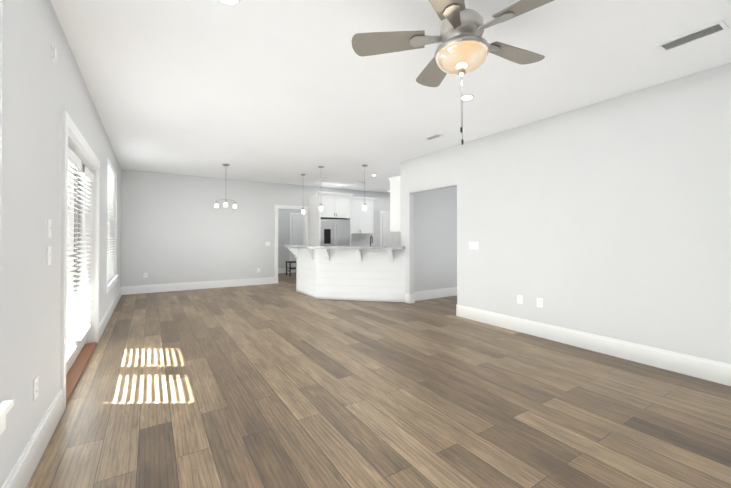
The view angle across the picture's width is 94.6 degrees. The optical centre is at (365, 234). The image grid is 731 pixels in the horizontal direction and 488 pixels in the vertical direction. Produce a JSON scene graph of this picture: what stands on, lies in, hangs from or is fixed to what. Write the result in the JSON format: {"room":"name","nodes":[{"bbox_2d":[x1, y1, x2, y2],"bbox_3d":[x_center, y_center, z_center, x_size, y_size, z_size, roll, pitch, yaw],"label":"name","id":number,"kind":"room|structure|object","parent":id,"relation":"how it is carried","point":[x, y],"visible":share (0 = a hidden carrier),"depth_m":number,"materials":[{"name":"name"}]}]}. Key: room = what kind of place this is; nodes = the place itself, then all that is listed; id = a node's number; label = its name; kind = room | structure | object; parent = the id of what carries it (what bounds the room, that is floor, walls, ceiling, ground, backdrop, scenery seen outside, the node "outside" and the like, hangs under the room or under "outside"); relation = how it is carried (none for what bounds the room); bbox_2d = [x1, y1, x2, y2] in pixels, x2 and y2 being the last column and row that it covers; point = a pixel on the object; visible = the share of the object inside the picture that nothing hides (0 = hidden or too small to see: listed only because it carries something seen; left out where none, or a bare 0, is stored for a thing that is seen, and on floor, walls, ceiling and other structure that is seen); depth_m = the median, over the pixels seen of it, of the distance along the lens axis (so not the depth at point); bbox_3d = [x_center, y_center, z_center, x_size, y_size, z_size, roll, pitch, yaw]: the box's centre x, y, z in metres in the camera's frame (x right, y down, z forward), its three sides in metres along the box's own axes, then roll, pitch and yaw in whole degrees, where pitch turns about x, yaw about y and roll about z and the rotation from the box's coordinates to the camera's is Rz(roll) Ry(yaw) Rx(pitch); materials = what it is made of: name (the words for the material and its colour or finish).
{"room":"living room","nodes":[
{"label":"living room","id":0,"kind":"room"},
{"bbox_2d":[0,0,121,487],"bbox_3d":[-2.580,-0.089,2.880,0.180,2.740,10.740,0,-1,-33],"label":"wall","id":1,"kind":"structure","parent":0,"point":[40,91],"depth_m":1.84,"materials":[{"name":"paint"}]},
{"bbox_2d":[0,399,13,435],"bbox_3d":[-1.122,0.770,0.701,0.130,0.114,1.750,0,-1,-33],"label":"sill","id":2,"kind":"structure","parent":1,"relation":"attached to","point":[6,406],"depth_m":1.42,"materials":[{"name":"paint"}]},
{"bbox_2d":[1,388,62,487],"bbox_3d":[-0.926,1.170,0.461,0.016,0.180,4.600,0,-1,-33],"label":"baseboard","id":3,"kind":"structure","parent":1,"relation":"attached to","point":[23,470],"depth_m":1.84,"materials":[{"name":"paint"}]},
{"bbox_2d":[33,375,37,400],"bbox_3d":[-1.827,0.852,1.869,0.008,0.115,0.075,0,-1,-33],"label":"electrical outlet","id":4,"kind":"object","parent":1,"relation":"attached to","point":[35,388],"visible":1,"depth_m":1.86,"materials":[{"name":"white plastic"}]},
{"bbox_2d":[47,219,51,237],"bbox_3d":[-1.970,-0.036,2.107,0.016,0.115,0.075,0,-1,-33],"label":"light switch","id":5,"kind":"object","parent":1,"relation":"attached to","point":[49,227],"visible":0.95,"depth_m":2.10,"materials":[{"name":"white plastic"}]},
{"bbox_2d":[47,246,51,264],"bbox_3d":[-1.970,0.134,2.105,0.016,0.115,0.075,0,-1,-33],"label":"light switch","id":6,"kind":"object","parent":1,"relation":"attached to","point":[49,254],"visible":0.95,"depth_m":2.10,"materials":[{"name":"white plastic"}]},
{"bbox_2d":[51,43,56,63],"bbox_3d":[-1.996,-1.156,2.159,0.018,0.110,0.060,0,-1,-33],"label":"door chime","id":7,"kind":"object","parent":1,"relation":"attached to","point":[53,54],"visible":1,"depth_m":2.14,"materials":[{"name":"white plastic"}]},
{"bbox_2d":[66,164,75,373],"bbox_3d":[-2.548,0.247,2.824,0.091,2.014,0.860,0,-1,-33],"label":"door leaf","id":8,"kind":"structure","parent":1,"relation":"in","point":[68,364],"depth_m":3.10,"materials":[{"name":"paint"}]},
{"bbox_2d":[66,147,80,363],"bbox_3d":[-2.512,0.177,2.848,0.072,1.734,0.688,0,-1,-33],"label":"door blind","id":9,"kind":"object","parent":1,"relation":"attached to","point":[74,161],"visible":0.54,"depth_m":2.96,"materials":[{"name":"white plastic"}]},
{"bbox_2d":[71,168,86,365],"bbox_3d":[-3.013,0.254,3.553,0.091,2.014,0.860,0,-1,-33],"label":"door leaf","id":10,"kind":"structure","parent":1,"relation":"in","point":[81,344],"depth_m":3.56,"materials":[{"name":"paint"}]},
{"bbox_2d":[60,110,99,412],"bbox_3d":[-2.767,0.198,3.197,0.188,2.170,1.980,0,-1,-33],"label":"door frame","id":11,"kind":"structure","parent":1,"relation":"attached to","point":[68,123],"depth_m":3.21,"materials":[{"name":"paint"}]},
{"bbox_2d":[66,342,96,404],"bbox_3d":[-2.770,1.272,3.186,0.182,0.022,1.728,0,-1,-33],"label":"door threshold sill","id":12,"kind":"structure","parent":1,"relation":"attached to","point":[75,371],"depth_m":3.17,"materials":[{"name":"brown wood"}]},
{"bbox_2d":[75,164,93,341],"bbox_3d":[-2.977,0.184,3.576,0.072,1.734,0.688,0,-1,-33],"label":"door blind","id":13,"kind":"object","parent":1,"relation":"attached to","point":[83,325],"visible":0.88,"depth_m":3.47,"materials":[{"name":"white plastic"}]},
{"bbox_2d":[107,203,109,256],"bbox_3d":[-4.355,-0.196,5.586,0.060,1.900,1.670,0,-1,-33],"label":"window","id":14,"kind":"structure","parent":1,"relation":"in","point":[108,230],"depth_m":6.26,"materials":[{"name":"white glass"}]},
{"bbox_2d":[99,288,120,339],"bbox_3d":[-4.276,1.215,5.707,0.016,0.180,3.890,0,-1,-33],"label":"baseboard","id":15,"kind":"structure","parent":1,"relation":"attached to","point":[103,323],"depth_m":5.02,"materials":[{"name":"paint"}]},
{"bbox_2d":[107,159,116,282],"bbox_3d":[-4.278,-0.194,5.635,0.072,1.894,1.666,0,-1,-33],"label":"window blind","id":16,"kind":"object","parent":1,"relation":"attached to","point":[111,175],"visible":0.5,"depth_m":5.75,"materials":[{"name":"white plastic"}]},
{"bbox_2d":[106,275,118,292],"bbox_3d":[-4.271,0.813,5.631,0.130,0.114,1.750,0,-1,-33],"label":"sill","id":17,"kind":"structure","parent":1,"relation":"attached to","point":[111,284],"depth_m":5.39,"materials":[{"name":"paint"}]},
{"bbox_2d":[121,169,389,286],"bbox_3d":[-2.067,-0.031,9.508,8.180,2.740,0.120,0,-1,-33],"label":"wall","id":18,"kind":"structure","parent":0,"point":[177,228],"depth_m":8.20,"materials":[{"name":"paint"}]},
{"bbox_2d":[121,277,274,294],"bbox_3d":[-3.885,1.238,8.256,3.360,0.180,0.016,0,-1,-33],"label":"baseboard","id":19,"kind":"structure","parent":18,"relation":"attached to","point":[125,290],"depth_m":8.09,"materials":[{"name":"paint"}]},
{"bbox_2d":[275,205,308,282],"bbox_3d":[-2.092,0.268,9.490,0.980,2.140,0.156,0,-1,-33],"label":"door frame","id":20,"kind":"structure","parent":18,"relation":"attached to","point":[305,216],"depth_m":9.38,"materials":[{"name":"paint"}]},
{"bbox_2d":[309,192,348,219],"bbox_3d":[-1.026,-0.783,9.688,0.930,0.646,0.703,0,-1,-33],"label":"upper cabinet","id":21,"kind":"object","parent":18,"relation":"attached to","point":[343,206],"depth_m":9.38,"materials":[{"name":"paint"}]},
{"bbox_2d":[349,196,372,235],"bbox_3d":[-0.270,-0.552,10.376,1.023,1.056,0.353,0,-1,-33],"label":"upper cabinet","id":22,"kind":"object","parent":18,"relation":"attached to","point":[361,222],"depth_m":10.25,"materials":[{"name":"paint"}]},
{"bbox_2d":[380,211,389,245],"bbox_3d":[0.879,0.289,11.303,0.960,2.130,0.018,0,-1,-33],"label":"door frame","id":23,"kind":"structure","parent":18,"relation":"attached to","point":[384,212],"depth_m":11.07,"materials":[{"name":"paint"}]},
{"bbox_2d":[382,214,399,245],"bbox_3d":[0.901,0.334,11.267,0.760,2.020,0.102,0,-1,-33],"label":"pantry door","id":24,"kind":"structure","parent":18,"relation":"in","point":[389,238],"depth_m":11.19,"materials":[{"name":"paint"}]},
{"bbox_2d":[278,209,302,272],"bbox_3d":[-3.005,-0.012,11.757,3.340,2.740,0.120,0,-1,-33],"label":"wall","id":25,"kind":"structure","parent":0,"point":[283,231],"depth_m":11.78,"materials":[{"name":"paint"}]},
{"bbox_2d":[278,268,288,273],"bbox_3d":[-3.453,1.265,11.379,1.870,0.180,0.016,0,-1,-33],"label":"baseboard","id":26,"kind":"structure","parent":25,"relation":"attached to","point":[280,270],"depth_m":11.72,"materials":[{"name":"paint"}]},
{"bbox_2d":[290,213,302,272],"bbox_3d":[-2.250,0.297,12.152,1.000,2.130,0.018,0,-1,-33],"label":"door frame","id":27,"kind":"structure","parent":25,"relation":"attached to","point":[291,214],"depth_m":11.91,"materials":[{"name":"paint"}]},
{"bbox_2d":[292,215,302,272],"bbox_3d":[-2.228,0.341,12.116,0.800,2.020,0.102,0,-1,-33],"label":"hall door","id":28,"kind":"structure","parent":25,"relation":"in","point":[297,230],"depth_m":11.99,"materials":[{"name":"paint"}]},
{"bbox_2d":[26,273,730,487],"bbox_3d":[0.145,1.358,6.032,8.180,0.100,13.140,0,-1,-33],"label":"floor","id":29,"kind":"structure","parent":0,"point":[282,383],"depth_m":2.50,"materials":[{"name":"brown wood"}]},
{"bbox_2d":[285,261,296,275],"bbox_3d":[-2.372,1.120,11.072,0.400,0.465,0.400,0,-1,-33],"label":"bar stool","id":30,"kind":"object","parent":29,"relation":"on","point":[290,267],"visible":0.71,"depth_m":10.91,"materials":[{"name":"brown wood"}]},
{"bbox_2d":[321,219,349,245],"bbox_3d":[-1.002,0.460,9.639,0.910,1.760,0.752,0,-1,-33],"label":"refrigerator","id":31,"kind":"object","parent":29,"relation":"on","point":[335,232],"visible":0.29,"depth_m":9.36,"materials":[{"name":"silver metal"}]},
{"bbox_2d":[283,245,405,302],"bbox_3d":[-0.532,0.778,7.098,1.531,1.078,2.783,0,-1,-33],"label":"bar","id":32,"kind":"object","parent":29,"relation":"on","point":[367,273],"visible":1,"depth_m":6.69,"materials":[{"name":"paint"}]},
{"bbox_2d":[50,0,730,192],"bbox_3d":[0.145,-1.482,6.057,8.180,0.100,13.140,0,-1,-33],"label":"ceiling","id":33,"kind":"structure","parent":0,"point":[283,91],"depth_m":3.09,"materials":[{"name":"paint"}]},
{"bbox_2d":[214,164,236,208],"bbox_3d":[-2.813,-0.980,6.852,0.431,0.888,0.416,0,-1,-33],"label":"chandelier","id":34,"kind":"object","parent":33,"relation":"hanging from","point":[216,204],"visible":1,"depth_m":6.86,"materials":[{"name":"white glass"}]},
{"bbox_2d":[217,0,239,5],"bbox_3d":[-0.854,-1.461,2.084,0.150,0.010,0.150,0,-1,-33],"label":"recessed light","id":35,"kind":"object","parent":33,"relation":"in","point":[230,2],"visible":1,"depth_m":2.13,"materials":[{"name":"paint"}]},
{"bbox_2d":[318,166,323,210],"bbox_3d":[-0.933,-0.956,7.072,0.124,0.934,0.124,0,-1,-33],"label":"pendant light","id":36,"kind":"object","parent":33,"relation":"hanging from","point":[321,206],"visible":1,"depth_m":7.04,"materials":[{"name":"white glass"}]},
{"bbox_2d":[362,165,367,210],"bbox_3d":[-0.015,-0.957,6.935,0.124,0.934,0.124,0,-1,-33],"label":"pendant light","id":37,"kind":"object","parent":33,"relation":"hanging from","point":[364,206],"visible":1,"depth_m":6.90,"materials":[{"name":"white glass"}]},
{"bbox_2d":[423,134,443,140],"bbox_3d":[1.004,-1.436,4.991,0.130,0.010,0.300,0,-1,-33],"label":"ceiling vent","id":38,"kind":"object","parent":33,"relation":"in","point":[435,136],"visible":1,"depth_m":4.98,"materials":[{"name":"metal"}]},
{"bbox_2d":[439,9,483,42],"bbox_3d":[0.568,-1.278,1.994,0.256,0.376,0.256,0,-1,-33],"label":"motor","id":39,"kind":"object","parent":33,"relation":"hanging from","point":[472,21],"visible":0.42,"depth_m":1.90,"materials":[{"name":"silver metal"}]},
{"bbox_2d":[352,30,443,56],"bbox_3d":[0.192,-1.174,2.055,0.560,0.042,0.186,0,-1,9],"label":"blade","id":40,"kind":"object","parent":39,"relation":"attached to","point":[371,43],"depth_m":2.05,"materials":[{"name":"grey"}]},
{"bbox_2d":[416,57,446,86],"bbox_3d":[0.511,-1.171,2.369,0.186,0.042,0.560,0,-1,-9],"label":"blade","id":41,"kind":"object","parent":39,"relation":"attached to","point":[432,74],"depth_m":2.48,"materials":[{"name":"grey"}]},
{"bbox_2d":[428,0,479,39],"bbox_3d":[0.393,-1.177,1.656,0.186,0.042,0.560,0,-1,27],"label":"blade","id":42,"kind":"object","parent":39,"relation":"attached to","point":[450,10],"depth_m":1.75,"materials":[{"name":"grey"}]},
{"bbox_2d":[434,35,489,144],"bbox_3d":[0.568,-0.809,1.990,0.316,0.563,0.316,0,-1,-33],"label":"light","id":43,"kind":"object","parent":39,"relation":"attached to","point":[463,55],"visible":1,"depth_m":1.91,"materials":[{"name":"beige glass"}]},
{"bbox_2d":[480,0,553,43],"bbox_3d":[0.835,-1.177,1.723,0.186,0.042,0.560,0,-1,-45],"label":"blade","id":44,"kind":"object","parent":39,"relation":"attached to","point":[520,7],"depth_m":1.77,"materials":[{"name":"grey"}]},
{"bbox_2d":[489,41,544,63],"bbox_3d":[0.908,-1.173,2.163,0.560,0.042,0.186,0,-1,-27],"label":"blade","id":45,"kind":"object","parent":39,"relation":"attached to","point":[514,54],"depth_m":2.18,"materials":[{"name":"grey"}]},
{"bbox_2d":[460,95,473,100],"bbox_3d":[1.076,-1.448,3.578,0.150,0.010,0.150,0,-1,-33],"label":"recessed light","id":46,"kind":"object","parent":33,"relation":"in","point":[467,97],"visible":0.88,"depth_m":3.57,"materials":[{"name":"paint"}]},
{"bbox_2d":[656,20,728,51],"bbox_3d":[2.408,-1.458,2.495,0.170,0.010,0.360,0,-1,-33],"label":"ceiling vent","id":47,"kind":"object","parent":33,"relation":"in","point":[697,34],"visible":0.98,"depth_m":2.48,"materials":[{"name":"metal"}]},
{"bbox_2d":[414,186,456,291],"bbox_3d":[2.118,-0.049,7.471,3.080,2.740,0.120,0,-1,-33],"label":"wall","id":48,"kind":"structure","parent":0,"point":[435,239],"depth_m":6.97,"materials":[{"name":"paint"}]},
{"bbox_2d":[409,288,456,303],"bbox_3d":[2.154,1.230,7.402,3.080,0.180,0.016,0,-1,-33],"label":"baseboard","id":49,"kind":"structure","parent":48,"relation":"attached to","point":[437,293],"depth_m":6.89,"materials":[{"name":"paint"}]},
{"bbox_2d":[400,62,730,363],"bbox_3d":[2.559,-0.081,3.807,0.120,2.740,6.770,0,-1,-33],"label":"wall","id":50,"kind":"structure","parent":0,"point":[610,218],"depth_m":3.62,"materials":[{"name":"paint"}]},
{"bbox_2d":[389,176,399,231],"bbox_3d":[1.354,-0.579,7.264,1.797,1.056,0.340,0,-1,-33],"label":"upper cabinet","id":51,"kind":"object","parent":50,"relation":"attached to","point":[394,184],"depth_m":6.77,"materials":[{"name":"paint"}]},
{"bbox_2d":[469,242,477,248],"bbox_3d":[1.638,0.170,5.121,0.016,0.115,0.167,0,-1,-33],"label":"light switch","id":52,"kind":"object","parent":50,"relation":"attached to","point":[473,245],"visible":1,"depth_m":5.12,"materials":[{"name":"white plastic"}]},
{"bbox_2d":[517,295,522,303],"bbox_3d":[2.050,0.865,4.476,0.008,0.115,0.075,0,-1,-33],"label":"electrical outlet","id":53,"kind":"object","parent":50,"relation":"attached to","point":[519,299],"visible":1,"depth_m":4.47,"materials":[{"name":"white plastic"}]},
{"bbox_2d":[537,298,542,307],"bbox_3d":[2.195,0.863,4.249,0.008,0.115,0.075,0,-1,-33],"label":"electrical outlet","id":54,"kind":"object","parent":50,"relation":"attached to","point":[540,302],"visible":1,"depth_m":4.24,"materials":[{"name":"white plastic"}]},
{"bbox_2d":[456,304,730,385],"bbox_3d":[2.855,1.194,3.206,0.016,0.180,5.216,0,-1,-33],"label":"baseboard","id":55,"kind":"structure","parent":50,"relation":"attached to","point":[710,370],"depth_m":3.55,"materials":[{"name":"paint"}]}
]}

